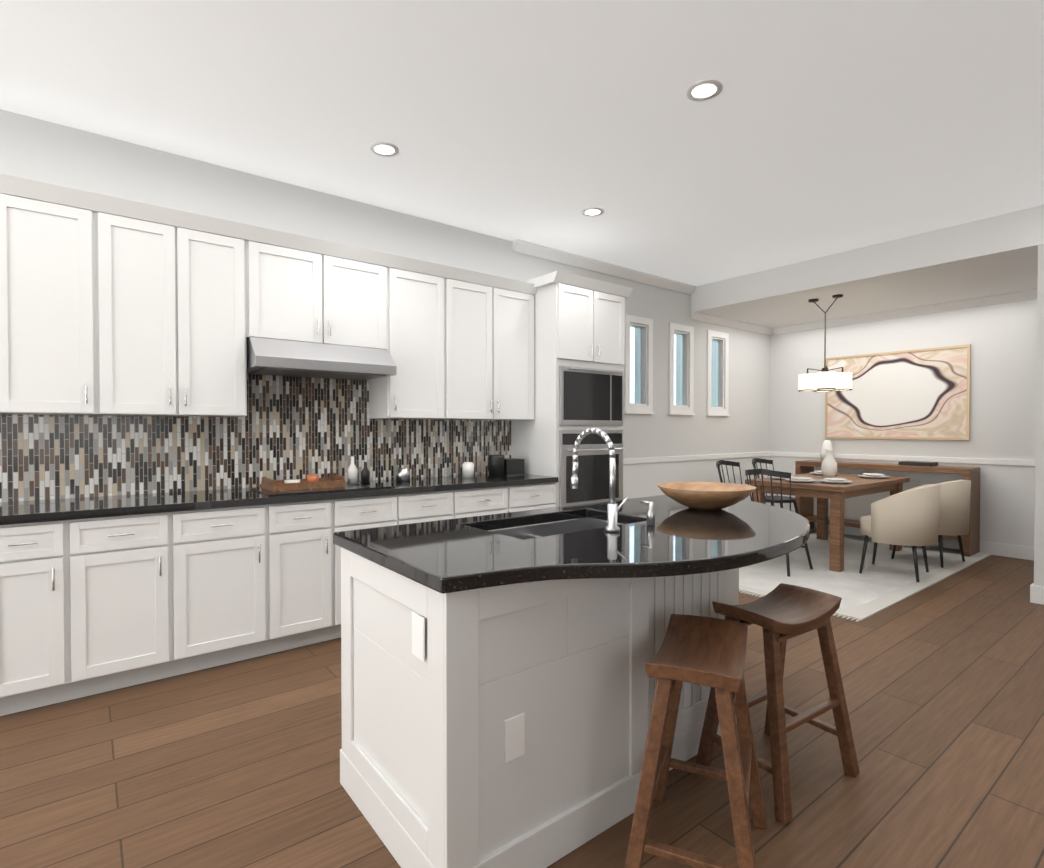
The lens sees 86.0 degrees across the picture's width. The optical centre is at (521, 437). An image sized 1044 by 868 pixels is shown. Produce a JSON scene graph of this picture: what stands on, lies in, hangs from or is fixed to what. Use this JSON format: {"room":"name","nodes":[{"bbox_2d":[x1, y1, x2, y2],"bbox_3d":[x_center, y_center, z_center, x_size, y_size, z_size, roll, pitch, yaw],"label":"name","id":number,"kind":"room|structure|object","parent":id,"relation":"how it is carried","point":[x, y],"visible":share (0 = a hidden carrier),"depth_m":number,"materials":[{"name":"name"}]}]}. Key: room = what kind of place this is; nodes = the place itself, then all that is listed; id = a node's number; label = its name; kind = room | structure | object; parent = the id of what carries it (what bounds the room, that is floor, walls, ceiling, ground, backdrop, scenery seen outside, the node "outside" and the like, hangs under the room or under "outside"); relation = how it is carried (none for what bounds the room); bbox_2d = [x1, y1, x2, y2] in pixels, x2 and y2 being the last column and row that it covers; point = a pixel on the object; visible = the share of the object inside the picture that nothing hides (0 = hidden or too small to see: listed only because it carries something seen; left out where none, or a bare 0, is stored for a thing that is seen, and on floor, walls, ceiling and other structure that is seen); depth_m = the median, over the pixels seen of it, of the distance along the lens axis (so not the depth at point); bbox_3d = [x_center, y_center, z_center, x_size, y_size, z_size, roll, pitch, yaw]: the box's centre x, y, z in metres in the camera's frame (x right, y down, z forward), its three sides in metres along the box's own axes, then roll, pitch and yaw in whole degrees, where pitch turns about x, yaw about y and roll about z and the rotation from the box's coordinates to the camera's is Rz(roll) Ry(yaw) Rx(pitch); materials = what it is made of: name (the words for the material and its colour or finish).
{"room":"kitchen","nodes":[
{"label":"kitchen","id":0,"kind":"room"},
{"bbox_2d":[0,109,769,457],"bbox_3d":[-0.969,-0.292,4.372,11.260,3.050,0.180,-1,1,-38],"label":"wall","id":1,"kind":"structure","parent":0,"point":[50,153],"depth_m":4.20,"materials":[{"name":"white paint"}]},
{"bbox_2d":[0,173,11,416],"bbox_3d":[-2.900,-0.671,2.524,0.887,1.113,0.348,-1,1,-38],"label":"upper cabinet","id":2,"kind":"object","parent":1,"relation":"attached to","point":[5,180],"depth_m":2.66,"materials":[{"name":"grey wood"}]},
{"bbox_2d":[12,177,115,416],"bbox_3d":[-2.446,-0.675,2.878,0.534,1.113,0.348,-1,1,-38],"label":"upper cabinet","id":3,"kind":"object","parent":1,"relation":"attached to","point":[64,238],"depth_m":2.79,"materials":[{"name":"grey wood"}]},
{"bbox_2d":[116,197,263,420],"bbox_3d":[-2.008,-0.680,3.219,0.844,1.113,0.348,-1,1,-38],"label":"upper cabinet","id":4,"kind":"object","parent":1,"relation":"attached to","point":[180,274],"depth_m":3.10,"materials":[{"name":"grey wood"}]},
{"bbox_2d":[244,224,399,380],"bbox_3d":[-1.331,-0.827,3.650,0.890,0.830,0.498,-1,1,-38],"label":"upper cabinet","id":5,"kind":"object","parent":1,"relation":"attached to","point":[315,309],"depth_m":3.54,"materials":[{"name":"grey wood"}]},
{"bbox_2d":[356,257,455,420],"bbox_3d":[-0.848,-0.692,4.123,0.584,1.113,0.348,-1,1,-38],"label":"upper cabinet","id":6,"kind":"object","parent":1,"relation":"attached to","point":[425,388],"depth_m":4.04,"materials":[{"name":"grey wood"}]},
{"bbox_2d":[456,269,535,420],"bbox_3d":[-0.359,-0.698,4.504,0.924,1.113,0.348,-1,1,-38],"label":"upper cabinet","id":7,"kind":"object","parent":1,"relation":"attached to","point":[496,316],"depth_m":4.40,"materials":[{"name":"grey wood"}]},
{"bbox_2d":[624,314,654,413],"bbox_3d":[1.220,-0.764,5.999,0.460,1.030,0.135,-1,1,-38],"label":"window","id":8,"kind":"structure","parent":1,"relation":"in","point":[638,382],"depth_m":6.04,"materials":[{"name":"white"}]},
{"bbox_2d":[512,239,771,334],"bbox_3d":[1.673,-1.558,6.252,4.400,0.370,0.075,-1,1,-38],"label":"crown molding","id":9,"kind":"structure","parent":1,"relation":"attached to","point":[549,253],"depth_m":5.75,"materials":[{"name":"white wood"}]},
{"bbox_2d":[668,323,694,414],"bbox_3d":[1.804,-0.771,6.453,0.460,1.030,0.135,-1,1,-38],"label":"window","id":10,"kind":"structure","parent":1,"relation":"in","point":[681,344],"depth_m":6.50,"materials":[{"name":"white"}]},
{"bbox_2d":[623,456,770,504],"bbox_3d":[1.952,0.673,6.543,3.600,0.800,0.005,-1,1,-38],"label":"wainscoting","id":11,"kind":"structure","parent":1,"relation":"attached to","point":[641,479],"depth_m":6.41,"materials":[{"name":"white paint"}]},
{"bbox_2d":[624,452,769,463],"bbox_3d":[1.946,0.244,6.520,3.570,0.060,0.026,-1,1,-38],"label":"trim","id":12,"kind":"structure","parent":1,"relation":"attached to","point":[753,454],"depth_m":6.53,"materials":[{"name":"white wood"}]},
{"bbox_2d":[706,330,729,415],"bbox_3d":[2.379,-0.777,6.902,0.460,1.030,0.135,-1,1,-38],"label":"window","id":13,"kind":"structure","parent":1,"relation":"in","point":[717,348],"depth_m":6.96,"materials":[{"name":"white"}]},
{"bbox_2d":[0,555,1043,867],"bbox_3d":[1.585,1.336,1.199,11.360,0.120,8.360,-1,1,-38],"label":"floor","id":14,"kind":"structure","parent":0,"point":[232,765],"depth_m":2.15,"materials":[{"name":"brown wood"}]},
{"bbox_2d":[0,529,3,715],"bbox_3d":[-2.825,0.822,2.431,0.867,0.875,0.618,-1,1,-38],"label":"base cabinet","id":15,"kind":"object","parent":14,"relation":"on","point":[1,530],"depth_m":2.47,"materials":[{"name":"grey wood"}]},
{"bbox_2d":[0,521,91,714],"bbox_3d":[-2.418,0.818,2.749,0.434,0.875,0.618,-1,1,-38],"label":"base cabinet","id":16,"kind":"object","parent":14,"relation":"on","point":[48,646],"depth_m":2.56,"materials":[{"name":"grey wood"}]},
{"bbox_2d":[88,513,191,694],"bbox_3d":[-2.138,0.815,2.967,0.544,0.875,0.618,-1,1,-38],"label":"base cabinet","id":17,"kind":"object","parent":14,"relation":"on","point":[140,586],"depth_m":2.78,"materials":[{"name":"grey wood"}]},
{"bbox_2d":[188,505,283,671],"bbox_3d":[-1.795,0.811,3.234,0.594,0.875,0.618,-1,1,-38],"label":"base cabinet","id":18,"kind":"object","parent":14,"relation":"on","point":[236,556],"depth_m":3.05,"materials":[{"name":"grey wood"}]},
{"bbox_2d":[0,473,555,524],"bbox_3d":[-1.534,0.351,3.420,4.127,0.040,0.636,-1,1,-38],"label":"countertop","id":19,"kind":"structure","parent":18,"relation":"on","point":[120,504],"depth_m":3.07,"materials":[{"name":"black stone"}]},
{"bbox_2d":[248,469,395,496],"bbox_3d":[-1.288,0.286,3.610,0.770,0.084,0.500,-1,1,-38],"label":"tray","id":20,"kind":"object","parent":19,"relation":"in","point":[269,484],"depth_m":3.64,"materials":[{"name":"brown wood"}]},
{"bbox_2d":[284,501,347,649],"bbox_3d":[-1.467,0.807,3.489,0.504,0.875,0.618,-1,1,-38],"label":"base cabinet","id":21,"kind":"object","parent":14,"relation":"on","point":[312,561],"depth_m":3.30,"materials":[{"name":"grey wood"}]},
{"bbox_2d":[348,489,463,530],"bbox_3d":[-0.990,0.802,3.861,0.974,0.875,0.618,-1,1,-38],"label":"base cabinet","id":22,"kind":"object","parent":14,"relation":"on","point":[409,508],"depth_m":3.64,"materials":[{"name":"grey wood"}]},
{"bbox_2d":[464,489,499,517],"bbox_3d":[-0.474,0.797,4.264,0.604,0.875,0.618,-1,1,-38],"label":"base cabinet","id":23,"kind":"object","parent":14,"relation":"on","point":[477,502],"depth_m":4.01,"materials":[{"name":"grey wood"}]},
{"bbox_2d":[500,481,555,512],"bbox_3d":[-0.097,0.793,4.551,0.611,0.875,0.628,-1,1,-38],"label":"base cabinet","id":24,"kind":"object","parent":14,"relation":"on","point":[532,495],"depth_m":4.27,"materials":[{"name":"grey wood"}]},
{"bbox_2d":[340,552,738,867],"bbox_3d":[0.305,0.823,2.311,1.872,0.875,0.768,-1,1,-38],"label":"kitchen island","id":25,"kind":"object","parent":14,"relation":"on","point":[497,690],"depth_m":1.68,"materials":[{"name":"white wood"}]},
{"bbox_2d":[333,498,809,631],"bbox_3d":[0.486,0.365,2.248,2.112,0.043,1.112,-1,1,-38],"label":"island countertop","id":26,"kind":"structure","parent":25,"relation":"on","point":[523,570],"depth_m":1.79,"materials":[{"name":"black stone"}]},
{"bbox_2d":[571,428,654,531],"bbox_3d":[0.356,0.154,2.196,0.264,0.380,0.246,-1,1,-38],"label":"faucet","id":27,"kind":"object","parent":26,"relation":"on","point":[612,509],"depth_m":2.10,"materials":[{"name":"silver metal"}]},
{"bbox_2d":[657,482,755,509],"bbox_3d":[0.870,0.285,2.655,0.450,0.105,0.450,-1,1,-38],"label":"bowl","id":28,"kind":"object","parent":26,"relation":"on","point":[686,495],"depth_m":2.58,"materials":[{"name":"brown wood"}]},
{"bbox_2d":[508,271,627,506],"bbox_3d":[0.406,-0.040,4.928,0.794,2.530,0.634,-1,1,-38],"label":"tall cabinet","id":29,"kind":"object","parent":14,"relation":"on","point":[580,321],"depth_m":4.62,"materials":[{"name":"grey wood"}]},
{"bbox_2d":[625,614,766,867],"bbox_3d":[0.538,0.941,1.690,0.369,0.662,0.489,0,1,24],"label":"stool","id":30,"kind":"object","parent":14,"relation":"on","point":[706,651],"visible":1,"depth_m":1.55,"materials":[{"name":"brown wood"}]},
{"bbox_2d":[695,583,859,823],"bbox_3d":[0.961,0.935,2.108,0.489,0.662,0.369,-1,1,-34],"label":"stool","id":31,"kind":"object","parent":14,"relation":"on","point":[781,614],"visible":0.92,"depth_m":2.08,"materials":[{"name":"brown wood"}]},
{"bbox_2d":[739,529,991,621],"bbox_3d":[2.854,1.208,5.661,3.290,0.012,2.280,-1,1,-38],"label":"rug","id":32,"kind":"object","parent":14,"relation":"on","point":[885,581],"visible":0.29,"depth_m":4.97,"materials":[{"name":"white carpet"}]},
{"bbox_2d":[716,460,744,499],"bbox_3d":[2.411,0.726,6.183,0.464,0.928,0.503,-1,1,-38],"label":"chair","id":33,"kind":"object","parent":32,"relation":"on","point":[724,462],"visible":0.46,"depth_m":6.37,"materials":[{"name":"black paint"}]},
{"bbox_2d":[752,458,798,513],"bbox_3d":[2.994,0.720,6.637,0.464,0.928,0.503,-1,1,-38],"label":"chair","id":34,"kind":"object","parent":32,"relation":"on","point":[777,499],"visible":0.42,"depth_m":6.64,"materials":[{"name":"black paint"}]},
{"bbox_2d":[745,469,812,576],"bbox_3d":[2.315,0.740,5.119,0.503,0.928,0.464,-1,1,-38],"label":"chair","id":35,"kind":"object","parent":32,"relation":"on","point":[762,472],"visible":0.48,"depth_m":4.94,"materials":[{"name":"black paint"}]},
{"bbox_2d":[745,449,909,571],"bbox_3d":[3.174,0.663,5.788,1.600,1.071,0.940,-1,1,-38],"label":"dining table","id":36,"kind":"object","parent":32,"relation":"on","point":[825,483],"visible":0.9,"depth_m":5.38,"materials":[{"name":"brown wood"}]},
{"bbox_2d":[795,460,979,556],"bbox_3d":[4.090,0.748,6.408,0.365,0.885,1.750,-1,1,-38],"label":"console","id":37,"kind":"object","parent":32,"relation":"on","point":[971,543],"visible":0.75,"depth_m":5.92,"materials":[{"name":"brown wood"}]},
{"bbox_2d":[820,440,833,460],"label":"figurine","id":38,"kind":"object","parent":37,"relation":"on","point":[826,444],"depth_m":6.81,"materials":[{"name":"white ceramic"}]},
{"bbox_2d":[898,461,937,465],"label":"tray","id":39,"kind":"object","parent":37,"relation":"on","point":[912,463],"depth_m":6.03,"materials":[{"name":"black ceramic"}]},
{"bbox_2d":[859,484,939,581],"bbox_3d":[3.330,0.805,4.946,0.584,0.802,0.634,1,1,44],"label":"chair","id":40,"kind":"object","parent":32,"relation":"on","point":[909,517],"visible":0.98,"depth_m":4.69,"materials":[{"name":"beige fabric"}]},
{"bbox_2d":[891,480,970,567],"bbox_3d":[3.967,0.798,5.417,0.634,0.802,0.584,0,1,-32],"label":"chair","id":41,"kind":"object","parent":32,"relation":"on","point":[954,512],"visible":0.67,"depth_m":5.14,"materials":[{"name":"beige fabric"}]},
{"bbox_2d":[0,0,1043,285],"bbox_3d":[0.764,-1.715,0.518,9.280,0.100,8.360,-1,1,-38],"label":"ceiling","id":42,"kind":"structure","parent":0,"point":[816,128],"depth_m":2.87,"materials":[{"name":"white paint"}]},
{"bbox_2d":[370,142,398,156],"bbox_3d":[-0.813,-1.700,3.307,0.168,0.006,0.168,1,1,43],"label":"recessed light","id":43,"kind":"object","parent":42,"relation":"in","point":[384,149],"depth_m":3.31,"materials":[{"name":"white plastic"}]},
{"bbox_2d":[581,207,603,216],"bbox_3d":[0.537,-1.713,4.258,0.168,0.006,0.168,1,1,43],"label":"recessed light","id":44,"kind":"object","parent":42,"relation":"in","point":[592,211],"depth_m":4.25,"materials":[{"name":"white plastic"}]},
{"bbox_2d":[686,79,722,100],"bbox_3d":[0.890,-1.692,2.733,0.168,0.006,0.168,0,1,25],"label":"recessed light","id":45,"kind":"object","parent":42,"relation":"in","point":[705,90],"depth_m":2.73,"materials":[{"name":"white"}]},
{"bbox_2d":[691,204,1043,327],"bbox_3d":[4.013,-1.638,5.510,1.980,0.390,4.480,-1,1,-38],"label":"ceiling","id":46,"kind":"structure","parent":0,"point":[992,255],"depth_m":5.26,"materials":[{"name":"white paint"}]},
{"bbox_2d":[798,294,851,391],"bbox_3d":[3.143,-0.964,5.805,0.402,0.964,0.401,0,1,-22],"label":"pendant chandelier","id":47,"kind":"object","parent":46,"relation":"hanging from","point":[824,380],"visible":1,"depth_m":5.71,"materials":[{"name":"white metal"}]},
{"bbox_2d":[769,298,1036,459],"bbox_3d":[4.723,-0.316,6.082,0.180,3.050,4.480,-1,1,-38],"label":"wall","id":48,"kind":"structure","parent":0,"point":[1001,338],"depth_m":6.10,"materials":[{"name":"white paint"}]},
{"bbox_2d":[825,344,970,439],"bbox_3d":[4.276,-0.481,6.479,0.027,1.010,1.460,-1,1,-38],"label":"picture","id":49,"kind":"object","parent":48,"relation":"attached to","point":[919,394],"visible":0.88,"depth_m":6.38,"materials":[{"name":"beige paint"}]},
{"bbox_2d":[770,452,1034,465],"bbox_3d":[4.643,0.250,6.027,0.022,0.060,4.120,-1,1,-38],"label":"trim","id":50,"kind":"structure","parent":48,"relation":"attached to","point":[846,456],"depth_m":6.27,"materials":[{"name":"white wood"}]},
{"bbox_2d":[771,456,1034,546],"bbox_3d":[4.649,0.680,6.038,0.005,0.800,4.120,-1,1,-38],"label":"wainscoting","id":51,"kind":"structure","parent":48,"relation":"attached to","point":[1007,504],"depth_m":5.79,"materials":[{"name":"white paint"}]},
{"bbox_2d":[772,289,1036,333],"bbox_3d":[4.648,-1.409,5.964,0.065,0.080,4.050,-1,1,-38],"label":"crown molding","id":52,"kind":"structure","parent":48,"relation":"attached to","point":[1028,294],"depth_m":6.26,"materials":[{"name":"white wood"}]},
{"bbox_2d":[813,522,1033,560],"bbox_3d":[4.645,1.145,6.041,0.016,0.130,4.120,-1,1,-38],"label":"baseboard","id":53,"kind":"structure","parent":48,"relation":"attached to","point":[1018,552],"depth_m":5.76,"materials":[{"name":"white"}]},
{"bbox_2d":[1034,244,1043,586],"bbox_3d":[5.413,-0.263,2.246,0.147,3.050,4.980,-1,1,-38],"label":"wall","id":54,"kind":"structure","parent":0,"point":[1039,521],"depth_m":4.15,"materials":[{"name":"white paint"}]},
{"bbox_2d":[1030,583,1043,604],"bbox_3d":[5.349,1.197,2.226,0.036,0.130,4.996,-1,1,-38],"label":"baseboard","id":55,"kind":"structure","parent":54,"relation":"attached to","point":[1036,592],"depth_m":4.16,"materials":[{"name":"white"}]}
]}

